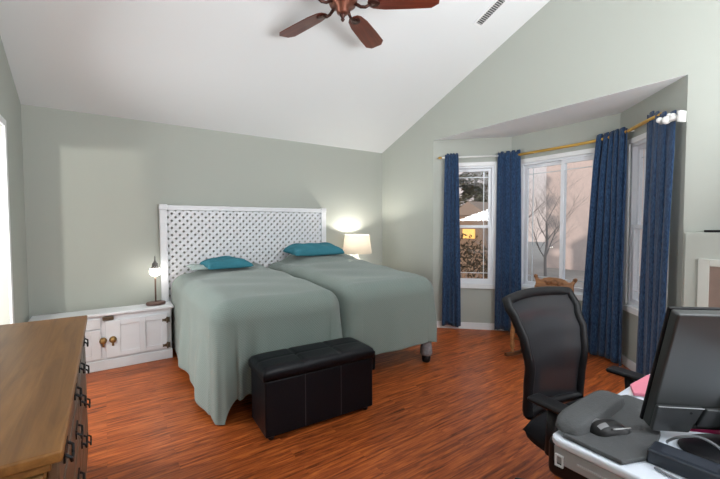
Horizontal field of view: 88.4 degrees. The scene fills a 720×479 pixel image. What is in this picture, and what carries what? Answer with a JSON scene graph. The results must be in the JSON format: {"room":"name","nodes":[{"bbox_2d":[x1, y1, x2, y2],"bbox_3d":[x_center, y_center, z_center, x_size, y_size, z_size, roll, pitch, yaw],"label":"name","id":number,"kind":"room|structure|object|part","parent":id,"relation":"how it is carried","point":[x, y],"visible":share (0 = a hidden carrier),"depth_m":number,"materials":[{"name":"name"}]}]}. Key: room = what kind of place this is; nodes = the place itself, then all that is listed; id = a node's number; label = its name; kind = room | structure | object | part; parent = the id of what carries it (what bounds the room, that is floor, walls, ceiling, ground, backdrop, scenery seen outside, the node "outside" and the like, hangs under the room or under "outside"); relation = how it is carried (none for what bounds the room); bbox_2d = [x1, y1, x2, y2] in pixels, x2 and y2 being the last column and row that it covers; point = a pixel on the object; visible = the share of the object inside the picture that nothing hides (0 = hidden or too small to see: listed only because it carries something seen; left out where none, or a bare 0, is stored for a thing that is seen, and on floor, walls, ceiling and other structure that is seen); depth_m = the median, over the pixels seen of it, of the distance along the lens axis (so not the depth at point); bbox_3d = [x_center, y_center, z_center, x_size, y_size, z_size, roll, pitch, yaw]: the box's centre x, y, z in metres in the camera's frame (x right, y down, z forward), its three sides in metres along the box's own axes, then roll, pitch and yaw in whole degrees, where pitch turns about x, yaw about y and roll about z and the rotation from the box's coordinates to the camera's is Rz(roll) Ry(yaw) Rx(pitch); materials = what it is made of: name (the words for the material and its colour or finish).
{"room":"bedroom","nodes":[
{"label":"bedroom","id":0,"kind":"room"},
{"bbox_2d":[0,36,28,324],"bbox_3d":[-1.325,-0.514,0.759,0.120,3.671,6.200,-2,3,-35],"label":"wall","id":1,"kind":"structure","parent":0,"point":[10,105],"depth_m":2.93,"materials":[{"name":"grey paint"}]},
{"bbox_2d":[0,115,13,323],"bbox_3d":[-2.283,0.206,2.300,0.018,2.120,1.080,-2,3,-35],"label":"door","id":2,"kind":"structure","parent":1,"relation":"in","point":[2,120],"depth_m":2.70,"materials":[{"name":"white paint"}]},
{"bbox_2d":[21,104,381,339],"bbox_3d":[-1.381,-0.062,4.581,4.348,2.470,0.120,-2,3,-35],"label":"wall","id":3,"kind":"structure","parent":0,"point":[95,185],"depth_m":3.85,"materials":[{"name":"grey paint"}]},
{"bbox_2d":[0,0,687,152],"bbox_3d":[0.638,-1.841,2.069,4.905,1.375,6.320,-2,3,-35],"label":"ceiling","id":4,"kind":"structure","parent":0,"point":[216,65],"depth_m":3.47,"materials":[{"name":"white paint"}]},
{"bbox_2d":[279,0,439,48],"bbox_3d":[-0.166,-1.834,2.628,1.290,0.548,1.326,-2,3,-35],"label":"ceiling fan","id":5,"kind":"object","parent":4,"relation":"hanging from","point":[360,26],"visible":1,"depth_m":2.76,"materials":[{"name":"brown wood"}]},
{"bbox_3d":[-0.449,-1.694,2.932,0.507,0.037,0.160,2,3,41],"label":"blade","id":6,"kind":"part","parent":5,"relation":"part of","materials":[{"name":"brown wood"}]},
{"bbox_3d":[0.046,-1.700,3.044,0.160,0.037,0.507,1,2,23],"label":"blade","id":7,"kind":"part","parent":5,"relation":"part of","materials":[{"name":"brown wood"}]},
{"bbox_3d":[0.305,-1.684,2.609,0.507,0.037,0.160,0,2,5],"label":"blade","id":8,"kind":"part","parent":5,"relation":"part of","materials":[{"name":"brown wood"}]},
{"bbox_2d":[473,0,507,26],"bbox_3d":[1.221,-2.132,3.470,0.110,0.126,0.300,-2,3,-35],"label":"ceiling vent","id":9,"kind":"object","parent":4,"relation":"in","point":[497,4],"visible":1,"depth_m":3.48,"materials":[{"name":"white metal"}]},
{"bbox_2d":[86,328,629,478],"bbox_3d":[0.699,1.308,2.227,4.785,0.100,6.200,-2,3,-35],"label":"floor","id":10,"kind":"structure","parent":0,"point":[457,414],"depth_m":2.46,"materials":[{"name":"red laminate"}]},
{"bbox_2d":[0,315,91,478],"bbox_3d":[-1.284,0.875,1.331,0.483,0.850,1.520,-2,3,-35],"label":"dresser","id":11,"kind":"object","parent":10,"relation":"on","point":[44,414],"visible":1,"depth_m":1.17,"materials":[{"name":"brown wood"}]},
{"bbox_3d":[-1.295,0.489,1.309,0.448,0.019,1.496,-2,3,-35],"label":"cornice","id":12,"kind":"part","parent":11,"relation":"part of","materials":[{"name":"brown wood"}]},
{"bbox_3d":[-0.872,0.923,0.709,0.430,0.800,0.014,-2,3,-35],"label":"frame","id":13,"kind":"part","parent":11,"relation":"part of","materials":[{"name":"brown wood"}]},
{"bbox_3d":[-0.910,0.553,1.146,0.022,0.095,0.698,-2,3,-35],"label":"drawer","id":14,"kind":"part","parent":11,"relation":"part of","materials":[{"name":"brown wood"}]},
{"bbox_3d":[-0.774,0.563,0.986,0.020,0.044,0.090,-2,3,-35],"label":"drawer pull","id":15,"kind":"part","parent":11,"relation":"part of","materials":[{"name":"black metal"}]},
{"bbox_3d":[-0.910,0.693,1.152,0.022,0.155,0.698,-2,3,-35],"label":"drawer","id":16,"kind":"part","parent":11,"relation":"part of","materials":[{"name":"brown wood"}]},
{"bbox_3d":[-0.909,0.873,1.159,0.022,0.175,0.698,-2,3,-35],"label":"drawer","id":17,"kind":"part","parent":11,"relation":"part of","materials":[{"name":"brown wood"}]},
{"bbox_3d":[-1.012,0.550,1.330,0.020,0.044,0.090,-2,3,-35],"label":"drawer pull","id":18,"kind":"part","parent":11,"relation":"part of","materials":[{"name":"black metal"}]},
{"bbox_3d":[-1.011,0.690,1.336,0.020,0.044,0.090,-2,3,-35],"label":"drawer pull","id":19,"kind":"part","parent":11,"relation":"part of","materials":[{"name":"black metal"}]},
{"bbox_3d":[-1.314,0.532,1.730,0.022,0.095,0.698,-2,3,-35],"label":"drawer","id":20,"kind":"part","parent":11,"relation":"part of","materials":[{"name":"brown wood"}]},
{"bbox_3d":[-1.011,0.870,1.343,0.020,0.044,0.090,-2,3,-35],"label":"drawer pull","id":21,"kind":"part","parent":11,"relation":"part of","materials":[{"name":"black metal"}]},
{"bbox_3d":[-1.313,0.672,1.735,0.022,0.155,0.698,-2,3,-35],"label":"drawer","id":22,"kind":"part","parent":11,"relation":"part of","materials":[{"name":"brown wood"}]},
{"bbox_3d":[-1.178,0.542,1.570,0.020,0.044,0.090,-2,3,-35],"label":"drawer pull","id":23,"kind":"part","parent":11,"relation":"part of","materials":[{"name":"black metal"}]},
{"bbox_3d":[-1.313,0.852,1.742,0.022,0.175,0.698,-2,3,-35],"label":"drawer","id":24,"kind":"part","parent":11,"relation":"part of","materials":[{"name":"brown wood"}]},
{"bbox_3d":[-1.177,0.682,1.575,0.020,0.044,0.090,-2,3,-35],"label":"drawer pull","id":25,"kind":"part","parent":11,"relation":"part of","materials":[{"name":"black metal"}]},
{"bbox_3d":[-1.176,0.861,1.582,0.020,0.044,0.090,-2,3,-35],"label":"drawer pull","id":26,"kind":"part","parent":11,"relation":"part of","materials":[{"name":"black metal"}]},
{"bbox_3d":[-1.312,1.049,1.750,0.022,0.190,0.698,-2,3,-35],"label":"drawer","id":27,"kind":"part","parent":11,"relation":"part of","materials":[{"name":"brown wood"}]},
{"bbox_3d":[-1.416,0.529,1.914,0.020,0.044,0.090,-2,3,-35],"label":"drawer pull","id":28,"kind":"part","parent":11,"relation":"part of","materials":[{"name":"black metal"}]},
{"bbox_3d":[-1.415,0.669,1.919,0.020,0.044,0.090,-2,3,-35],"label":"drawer pull","id":29,"kind":"part","parent":11,"relation":"part of","materials":[{"name":"black metal"}]},
{"bbox_3d":[-1.415,0.849,1.926,0.020,0.044,0.090,-2,3,-35],"label":"drawer pull","id":30,"kind":"part","parent":11,"relation":"part of","materials":[{"name":"black metal"}]},
{"bbox_3d":[-1.414,1.046,1.934,0.020,0.044,0.090,-2,3,-35],"label":"drawer pull","id":31,"kind":"part","parent":11,"relation":"part of","materials":[{"name":"black metal"}]},
{"bbox_2d":[28,301,173,372],"bbox_3d":[-2.416,0.949,3.547,1.120,0.538,0.296,-2,3,-35],"label":"base cabinet","id":32,"kind":"object","parent":10,"relation":"on","point":[122,336],"visible":0.66,"depth_m":3.55,"materials":[{"name":"white paint"}]},
{"bbox_3d":[-2.585,0.786,3.305,0.435,0.091,0.021,-2,3,-35],"label":"drawer","id":33,"kind":"part","parent":32,"relation":"part of","materials":[{"name":"white paint"}]},
{"bbox_3d":[-2.584,0.979,3.313,0.435,0.273,0.021,-2,3,-35],"label":"door","id":34,"kind":"part","parent":32,"relation":"part of","materials":[{"name":"white paint"}]},
{"bbox_3d":[-2.354,0.736,3.460,0.088,0.036,0.027,-2,3,-35],"label":"name plate","id":35,"kind":"part","parent":32,"relation":"part of","materials":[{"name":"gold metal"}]},
{"bbox_3d":[-2.164,0.928,3.602,0.513,0.348,0.021,-2,3,-35],"label":"door","id":36,"kind":"part","parent":32,"relation":"part of","materials":[{"name":"white paint"}]},
{"bbox_2d":[146,256,165,305],"bbox_3d":[-2.100,0.417,3.797,0.180,0.500,0.153,-2,3,-35],"label":"table lamp","id":37,"kind":"object","parent":32,"relation":"on","point":[155,270],"visible":1,"depth_m":3.77,"materials":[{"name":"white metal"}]},
{"bbox_3d":[-2.100,0.326,3.794,0.104,0.100,0.104,-2,3,-35],"label":"globe","id":38,"kind":"part","parent":37,"relation":"part of","materials":[{"name":"white"}]},
{"bbox_3d":[-2.100,0.502,3.801,0.016,0.270,0.016,-2,3,-35],"label":"stem","id":39,"kind":"part","parent":37,"relation":"part of","materials":[{"name":"brown metal"}]},
{"bbox_2d":[158,204,325,322],"bbox_3d":[-1.300,0.388,4.520,2.014,1.575,0.068,-2,3,-35],"label":"headboard","id":40,"kind":"object","parent":10,"relation":"on","point":[321,212],"visible":0.59,"depth_m":4.33,"materials":[{"name":"white paint"}]},
{"bbox_3d":[-2.096,0.441,3.972,0.070,1.517,0.058,-2,3,-35],"label":"post","id":41,"kind":"part","parent":40,"relation":"part of","materials":[{"name":"white paint"}]},
{"bbox_3d":[-1.301,-0.365,4.489,1.866,0.052,0.044,-2,3,-35],"label":"rail","id":42,"kind":"part","parent":40,"relation":"part of","materials":[{"name":"white paint"}]},
{"bbox_3d":[-0.504,0.392,5.072,0.070,1.517,0.058,-2,3,-35],"label":"post","id":43,"kind":"part","parent":40,"relation":"part of","materials":[{"name":"white paint"}]},
{"bbox_2d":[248,337,374,439],"bbox_3d":[-0.326,1.010,2.614,0.820,0.473,0.336,-2,3,-32],"label":"ottoman","id":44,"kind":"object","parent":10,"relation":"on","point":[293,388],"visible":1,"depth_m":2.46,"materials":[{"name":"black leather"}]},
{"bbox_3d":[-0.326,0.815,2.606,0.820,0.083,0.336,-2,3,-32],"label":"lid","id":45,"kind":"part","parent":44,"relation":"part of","materials":[{"name":"black leather"}]},
{"bbox_2d":[372,342,431,369],"bbox_3d":[-0.197,0.733,4.097,1.005,0.909,1.850,-2,3,-35],"label":"bed leg","id":46,"kind":"object","parent":10,"relation":"on","point":[426,348],"visible":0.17,"depth_m":3.60,"materials":[{"name":"grey metal"}]},
{"bbox_2d":[268,254,436,354],"bbox_3d":[-0.164,0.590,4.094,1.132,0.810,1.872,-2,3,-35],"label":"blanket","id":47,"kind":"object","parent":46,"relation":"on","point":[384,308],"visible":0.77,"depth_m":3.38,"materials":[{"name":"fabric"}]},
{"bbox_2d":[283,242,344,255],"bbox_3d":[-0.571,0.117,4.589,0.670,0.157,0.419,-2,3,-33],"label":"pillow","id":48,"kind":"object","parent":47,"relation":"on","point":[324,248],"visible":1,"depth_m":4.45,"materials":[{"name":"teal fabric"}]},
{"bbox_3d":[0.118,1.077,3.458,0.080,0.270,0.078,-2,3,-35],"label":"leg","id":49,"kind":"part","parent":46,"relation":"part of","materials":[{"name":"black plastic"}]},
{"bbox_3d":[0.651,1.033,3.643,0.124,0.200,0.121,-2,3,-35],"label":"leg","id":50,"kind":"part","parent":46,"relation":"part of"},
{"bbox_2d":[504,274,577,355],"bbox_3d":[1.854,0.781,3.712,0.720,0.804,0.447,-2,3,-35],"label":"wooden chair","id":51,"kind":"object","parent":10,"relation":"on","point":[548,281],"visible":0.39,"depth_m":3.74,"materials":[{"name":"brown wood"}]},
{"bbox_3d":[1.544,0.980,3.748,0.048,0.340,0.047,-2,3,-35],"label":"leg","id":52,"kind":"part","parent":51,"relation":"part of","materials":[{"name":"brown wood"}]},
{"bbox_3d":[1.991,0.447,3.795,0.045,0.144,0.442,-2,3,-35],"label":"crest rail","id":53,"kind":"part","parent":51,"relation":"part of","materials":[{"name":"brown wood"}]},
{"bbox_2d":[502,286,645,478],"bbox_3d":[1.050,0.767,1.667,0.696,1.021,0.644,-1,3,-30],"label":"office chair","id":54,"kind":"object","parent":10,"relation":"on","point":[550,326],"visible":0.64,"depth_m":1.83,"materials":[{"name":"black fabric"}]},
{"bbox_3d":[0.933,0.542,1.860,0.545,0.584,0.179,-1,3,-30],"label":"backrest frame","id":55,"kind":"part","parent":54,"relation":"part of","materials":[{"name":"black plastic"}]},
{"bbox_3d":[0.934,0.538,1.859,0.476,0.527,0.136,-1,3,-30],"label":"panel","id":56,"kind":"part","parent":54,"relation":"part of","materials":[{"name":"black fabric"}]},
{"bbox_3d":[0.860,0.804,1.552,0.245,0.245,0.042,-1,3,-30],"label":"armrest","id":57,"kind":"part","parent":54,"relation":"part of","materials":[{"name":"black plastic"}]},
{"bbox_3d":[1.071,0.851,1.593,0.610,0.110,0.490,-1,3,-30],"label":"seat","id":58,"kind":"part","parent":54,"relation":"part of","materials":[{"name":"black fabric"}]},
{"bbox_3d":[1.246,0.794,1.772,0.245,0.245,0.042,-1,3,-30],"label":"armrest","id":59,"kind":"part","parent":54,"relation":"part of","materials":[{"name":"black plastic"}]},
{"bbox_2d":[549,387,710,478],"bbox_3d":[1.270,0.919,1.176,1.352,0.755,0.687,-2,3,-35],"label":"desk","id":60,"kind":"object","parent":10,"relation":"on","point":[568,459],"visible":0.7,"depth_m":0.98,"materials":[{"name":"white laminate"}]},
{"bbox_3d":[0.786,0.634,0.867,0.159,0.112,0.627,-2,3,-35],"label":"hanging drawer","id":61,"kind":"part","parent":60,"relation":"part of","materials":[{"name":"white plastic"}]},
{"bbox_3d":[0.726,0.606,0.792,0.022,0.049,0.613,-2,3,-35],"label":"panel","id":62,"kind":"part","parent":60,"relation":"part of","materials":[{"name":"grey"}]},
{"bbox_2d":[555,390,660,464],"bbox_3d":[0.768,0.523,1.091,0.423,0.045,0.232,-2,3,-35],"label":"mouse pad","id":63,"kind":"object","parent":60,"relation":"on","point":[575,421],"visible":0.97,"depth_m":1.04,"materials":[{"name":"grey fabric"}]},
{"bbox_2d":[590,418,630,436],"bbox_3d":[0.698,0.522,1.041,0.120,0.028,0.060,-1,2,-11],"label":"computer mouse","id":64,"kind":"object","parent":63,"relation":"on","point":[606,427],"visible":0.98,"depth_m":1.02,"materials":[{"name":"black plastic"}]},
{"bbox_2d":[628,374,649,397],"bbox_3d":[1.061,0.535,1.322,0.270,0.003,0.128,-2,3,-35],"label":"paper sheet","id":65,"kind":"object","parent":60,"relation":"on","point":[630,393],"visible":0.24,"depth_m":1.28,"materials":[{"name":"white paper"}]},
{"bbox_2d":[630,375,649,396],"bbox_3d":[1.034,0.527,1.328,0.226,0.012,0.079,-2,3,-35],"label":"pad","id":66,"kind":"object","parent":65,"relation":"on","point":[639,387],"visible":0.55,"depth_m":1.31,"materials":[{"name":"pink paper"}]},
{"bbox_2d":[654,466,677,478],"bbox_3d":[0.766,0.553,0.810,0.017,0.006,0.201,-2,3,-36],"label":"cable","id":67,"kind":"object","parent":60,"relation":"on","point":[655,467],"visible":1,"depth_m":0.87,"materials":[{"name":"grey plastic"}]},
{"bbox_2d":[640,306,719,463],"bbox_3d":[1.046,0.361,0.942,0.514,0.380,0.175,0,2,6],"label":"monitor","id":68,"kind":"object","parent":60,"relation":"on","point":[682,394],"visible":0.96,"depth_m":0.97,"materials":[{"name":"grey plastic"}]},
{"bbox_2d":[647,441,719,478],"bbox_3d":[0.781,0.536,0.877,0.064,0.037,0.150,-2,3,-37],"label":"power adapter","id":69,"kind":"object","parent":60,"relation":"on","point":[682,463],"visible":1,"depth_m":0.87,"materials":[{"name":"black plastic"}]},
{"bbox_3d":[0.780,0.518,0.877,0.040,0.001,0.100,-2,3,-37],"label":"rating plate","id":70,"kind":"part","parent":69,"relation":"part of","materials":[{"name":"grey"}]},
{"bbox_2d":[665,435,719,449],"bbox_3d":[0.838,0.514,0.893,0.057,0.062,0.188,-1,2,-12],"label":"cable","id":71,"kind":"object","parent":60,"relation":"on","point":[667,441],"visible":1,"depth_m":0.92,"materials":[{"name":"grey plastic"}]},
{"bbox_2d":[690,429,719,433],"bbox_3d":[0.943,0.525,1.020,0.115,0.015,0.015,0,2,13],"label":"marker pen","id":72,"kind":"object","parent":60,"relation":"on","point":[692,430],"visible":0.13,"depth_m":1.01,"materials":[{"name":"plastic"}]},
{"bbox_2d":[683,232,719,306],"bbox_3d":[2.812,0.612,2.097,0.067,1.285,1.525,-2,3,-35],"label":"fireplace","id":73,"kind":"object","parent":10,"relation":"on","point":[702,249],"visible":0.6,"depth_m":2.61,"materials":[{"name":"grey paint"}]},
{"bbox_3d":[2.770,0.704,2.117,0.017,1.100,1.290,-2,3,-35],"label":"trim","id":74,"kind":"part","parent":73,"relation":"part of","materials":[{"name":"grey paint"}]},
{"bbox_2d":[704,230,719,231],"bbox_3d":[2.778,-0.363,2.117,0.040,0.660,1.195,-2,3,-35],"label":"television","id":75,"kind":"object","parent":73,"relation":"on","point":[704,230],"visible":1,"depth_m":2.57,"materials":[{"name":"black plastic"}]},
{"bbox_3d":[0.065,0.780,5.176,0.500,0.730,0.518,-2,3,-35],"label":"nightstand","id":76,"kind":"object","parent":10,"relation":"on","visible":0},
{"bbox_2d":[343,234,371,258],"bbox_3d":[-0.041,0.174,5.153,0.410,0.480,0.410,-2,3,-35],"label":"table lamp","id":77,"kind":"object","parent":76,"relation":"on","point":[356,244],"visible":0.82,"depth_m":4.99,"materials":[{"name":"beige fabric"}]},
{"bbox_3d":[-1.072,0.811,3.504,0.948,0.808,1.835,-2,3,-35],"label":"bed","id":78,"kind":"object","parent":10,"relation":"on","visible":0},
{"bbox_2d":[171,263,342,424],"bbox_3d":[-1.076,0.760,3.460,1.091,0.892,1.884,-2,3,-35],"label":"blanket","id":79,"kind":"object","parent":78,"relation":"on","point":[222,318],"visible":0.84,"depth_m":2.73,"materials":[{"name":"fabric"}]},
{"bbox_2d":[187,264,207,269],"bbox_3d":[-1.594,0.281,4.009,0.500,0.052,0.310,-2,3,-35],"label":"pillow","id":80,"kind":"object","parent":79,"relation":"on","point":[192,266],"visible":0.27,"depth_m":3.83,"materials":[{"name":"grey fabric"}]},
{"bbox_2d":[200,256,253,269],"bbox_3d":[-1.435,0.241,3.971,0.476,0.124,0.380,-2,3,-37],"label":"pillow","id":81,"kind":"object","parent":79,"relation":"on","point":[222,262],"visible":0.96,"depth_m":3.86,"materials":[{"name":"teal fabric"}]},
{"bbox_2d":[433,137,511,322],"bbox_3d":[1.428,-0.062,4.772,0.957,2.434,0.075,0,2,10],"label":"wall","id":82,"kind":"structure","parent":0,"point":[477,305],"depth_m":4.77,"materials":[{"name":"grey paint"}]},
{"bbox_2d":[438,155,498,158],"bbox_3d":[1.362,-1.037,4.666,0.740,0.034,0.077,0,2,10],"label":"curtain rod","id":83,"kind":"object","parent":82,"relation":"attached to","point":[484,155],"visible":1,"depth_m":4.62,"materials":[{"name":"white paint"}]},
{"bbox_2d":[442,153,460,326],"bbox_3d":[1.163,0.014,4.697,0.238,2.200,0.059,0,2,13],"label":"curtain","id":84,"kind":"object","parent":83,"relation":"hanging from","point":[451,292],"visible":1,"depth_m":4.69,"materials":[{"name":"blue fabric"}]},
{"bbox_2d":[437,321,503,330],"bbox_3d":[1.425,1.113,4.775,0.957,0.085,0.013,0,2,10],"label":"baseboard","id":85,"kind":"structure","parent":82,"relation":"attached to","point":[464,325],"depth_m":4.77,"materials":[{"name":"white paint"}]},
{"bbox_2d":[459,161,496,288],"bbox_3d":[1.425,-0.177,4.754,0.647,1.605,0.102,0,2,10],"label":"window","id":86,"kind":"structure","parent":82,"relation":"in","point":[491,167],"depth_m":4.71,"materials":[{"name":"white paint"}]},
{"bbox_3d":[1.427,0.177,4.773,0.501,0.725,0.028,0,2,10],"label":"sash","id":87,"kind":"part","parent":86,"relation":"part of","materials":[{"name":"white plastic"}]},
{"bbox_3d":[1.430,-0.527,4.776,0.501,0.762,0.028,0,2,10],"label":"sash","id":88,"kind":"part","parent":86,"relation":"part of","materials":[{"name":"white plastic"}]},
{"bbox_2d":[382,0,719,306],"bbox_3d":[2.153,-0.621,3.162,0.120,3.671,6.200,-2,3,-35],"label":"wall","id":89,"kind":"structure","parent":0,"point":[569,52],"depth_m":3.33,"materials":[{"name":"grey paint"}]},
{"bbox_2d":[512,113,620,311],"bbox_3d":[2.259,-0.042,4.186,0.075,2.434,1.179,-2,3,-35],"label":"wall","id":90,"kind":"structure","parent":0,"point":[588,130],"depth_m":4.07,"materials":[{"name":"grey paint"}]},
{"bbox_2d":[521,148,594,300],"bbox_3d":[2.246,-0.157,4.173,0.102,1.605,1.020,-2,3,-35],"label":"window","id":91,"kind":"structure","parent":90,"relation":"in","point":[562,159],"depth_m":4.25,"materials":[{"name":"white paint"}]},
{"bbox_3d":[2.167,-0.170,4.353,0.028,1.447,0.487,-2,3,-35],"label":"sash","id":92,"kind":"part","parent":91,"relation":"part of","materials":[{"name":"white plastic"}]},
{"bbox_3d":[2.378,-0.157,3.993,0.028,1.447,0.427,-2,3,-35],"label":"sash","id":93,"kind":"part","parent":91,"relation":"part of","materials":[{"name":"white plastic"}]},
{"bbox_2d":[518,112,661,155],"bbox_3d":[2.245,-1.004,3.758,0.311,0.051,1.726,-1,2,-17],"label":"curtain rod","id":94,"kind":"object","parent":90,"relation":"attached to","point":[638,125],"visible":0.86,"depth_m":3.85,"materials":[{"name":"gold metal"}]},
{"bbox_2d":[494,150,520,332],"bbox_3d":[1.826,0.030,4.539,0.317,2.225,0.078,1,3,29],"label":"curtain","id":95,"kind":"object","parent":94,"relation":"hanging from","point":[508,205],"visible":0.94,"depth_m":4.55,"materials":[{"name":"blue fabric"}]},
{"bbox_2d":[582,127,627,365],"bbox_3d":[2.399,0.064,3.628,0.108,2.225,0.444,-1,2,-16],"label":"curtain","id":96,"kind":"object","parent":94,"relation":"hanging from","point":[602,302],"visible":0.97,"depth_m":3.61,"materials":[{"name":"blue fabric"}]},
{"bbox_2d":[636,110,676,374],"bbox_3d":[2.347,0.075,2.959,0.057,2.235,0.366,0,2,10],"label":"curtain","id":97,"kind":"object","parent":94,"relation":"hanging from","point":[660,139],"visible":0.9,"depth_m":2.94,"materials":[{"name":"blue fabric"}]},
{"bbox_2d":[620,75,687,362],"bbox_3d":[2.514,-0.005,3.203,0.075,2.434,0.957,0,2,10],"label":"wall","id":98,"kind":"structure","parent":0,"point":[672,97],"depth_m":2.86,"materials":[{"name":"grey paint"}]},
{"bbox_2d":[622,355,635,371],"bbox_3d":[2.475,1.169,3.257,0.013,0.085,0.957,0,2,10],"label":"baseboard","id":99,"kind":"structure","parent":98,"relation":"attached to","point":[628,363],"depth_m":3.45,"materials":[{"name":"white paint"}]},
{"bbox_2d":[623,132,669,315],"bbox_3d":[2.499,-0.120,3.201,0.102,1.605,0.647,0,2,10],"label":"window","id":100,"kind":"structure","parent":98,"relation":"in","point":[635,146],"depth_m":3.43,"materials":[{"name":"white paint"}]},
{"bbox_3d":[2.515,-0.126,3.198,0.070,1.503,0.557,0,2,10],"label":"frame","id":101,"kind":"part","parent":100,"relation":"part of","materials":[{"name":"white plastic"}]},
{"bbox_3d":[2.506,0.234,3.214,0.028,0.725,0.501,0,2,10],"label":"sash","id":102,"kind":"part","parent":100,"relation":"part of","materials":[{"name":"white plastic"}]},
{"bbox_3d":[2.534,-0.468,3.181,0.028,0.762,0.501,0,2,10],"label":"sash","id":103,"kind":"part","parent":100,"relation":"part of","materials":[{"name":"white plastic"}]},
{"bbox_2d":[656,110,685,124],"bbox_3d":[2.294,-0.892,2.740,0.067,0.086,0.183,-1,2,-15],"label":"rod bracket","id":104,"kind":"object","parent":98,"relation":"attached to","point":[681,115],"visible":1,"depth_m":2.70,"materials":[{"name":"white paint"}]},
{"bbox_3d":[2.298,-0.889,2.740,0.048,0.040,0.153,-1,2,-10],"label":"arm","id":105,"kind":"part","parent":104,"relation":"part of","materials":[{"name":"white paint"}]},
{"bbox_3d":[2.316,-0.887,2.663,0.064,0.080,0.020,-1,2,-17],"label":"wall plate","id":106,"kind":"part","parent":104,"relation":"part of","materials":[{"name":"white paint"}]},
{"label":"outside","id":107,"kind":"structure","parent":0,"visible":0},
{"bbox_2d":[528,242,639,299],"bbox_3d":[12.611,1.155,20.320,35.050,0.100,70.000,-2,3,-35],"label":"ground","id":108,"kind":"structure","parent":107,"point":[538,259],"depth_m":15.61,"materials":[{"name":"grey"}]},
{"bbox_2d":[459,201,487,278],"bbox_3d":[4.054,0.097,12.376,1.400,2.700,1.500,-2,3,-35],"label":"garden shed","id":109,"kind":"object","parent":108,"relation":"on","point":[465,210],"visible":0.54,"depth_m":11.91,"materials":[{"name":"brown wood"}]},
{"bbox_2d":[459,171,487,207],"bbox_3d":[4.727,-1.893,15.424,3.378,6.435,3.255,-2,3,-35],"label":"evergreen tree","id":110,"kind":"object","parent":108,"relation":"on","point":[469,190],"visible":0.13,"depth_m":14.98,"materials":[{"name":"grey plant"}]},
{"bbox_2d":[460,233,487,278],"bbox_3d":[2.586,0.719,8.899,1.317,1.752,1.338,-2,3,-35],"label":"shrub","id":111,"kind":"object","parent":108,"relation":"on","point":[468,249],"visible":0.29,"depth_m":8.77,"materials":[{"name":"brown plant"}]},
{"bbox_2d":[460,169,559,251],"bbox_3d":[3.848,-0.451,9.190,2.668,4.062,3.544,1,3,30],"label":"bare tree","id":112,"kind":"object","parent":108,"relation":"on","point":[540,206],"visible":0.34,"depth_m":8.94,"materials":[{"name":"grey plant"}]},
{"bbox_2d":[528,165,590,275],"bbox_3d":[6.935,-0.934,13.974,3.134,4.618,3.212,0,2,3],"label":"bare tree","id":113,"kind":"object","parent":108,"relation":"on","point":[546,225],"visible":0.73,"depth_m":13.65,"materials":[{"name":"grey plant"}]},
{"bbox_2d":[545,149,644,275],"bbox_3d":[11.459,-2.347,16.596,5.800,7.200,4.400,-2,3,-35],"label":"neighbouring house","id":114,"kind":"structure","parent":108,"relation":"on","point":[576,243],"depth_m":15.72,"materials":[{"name":"pink"}]}
]}

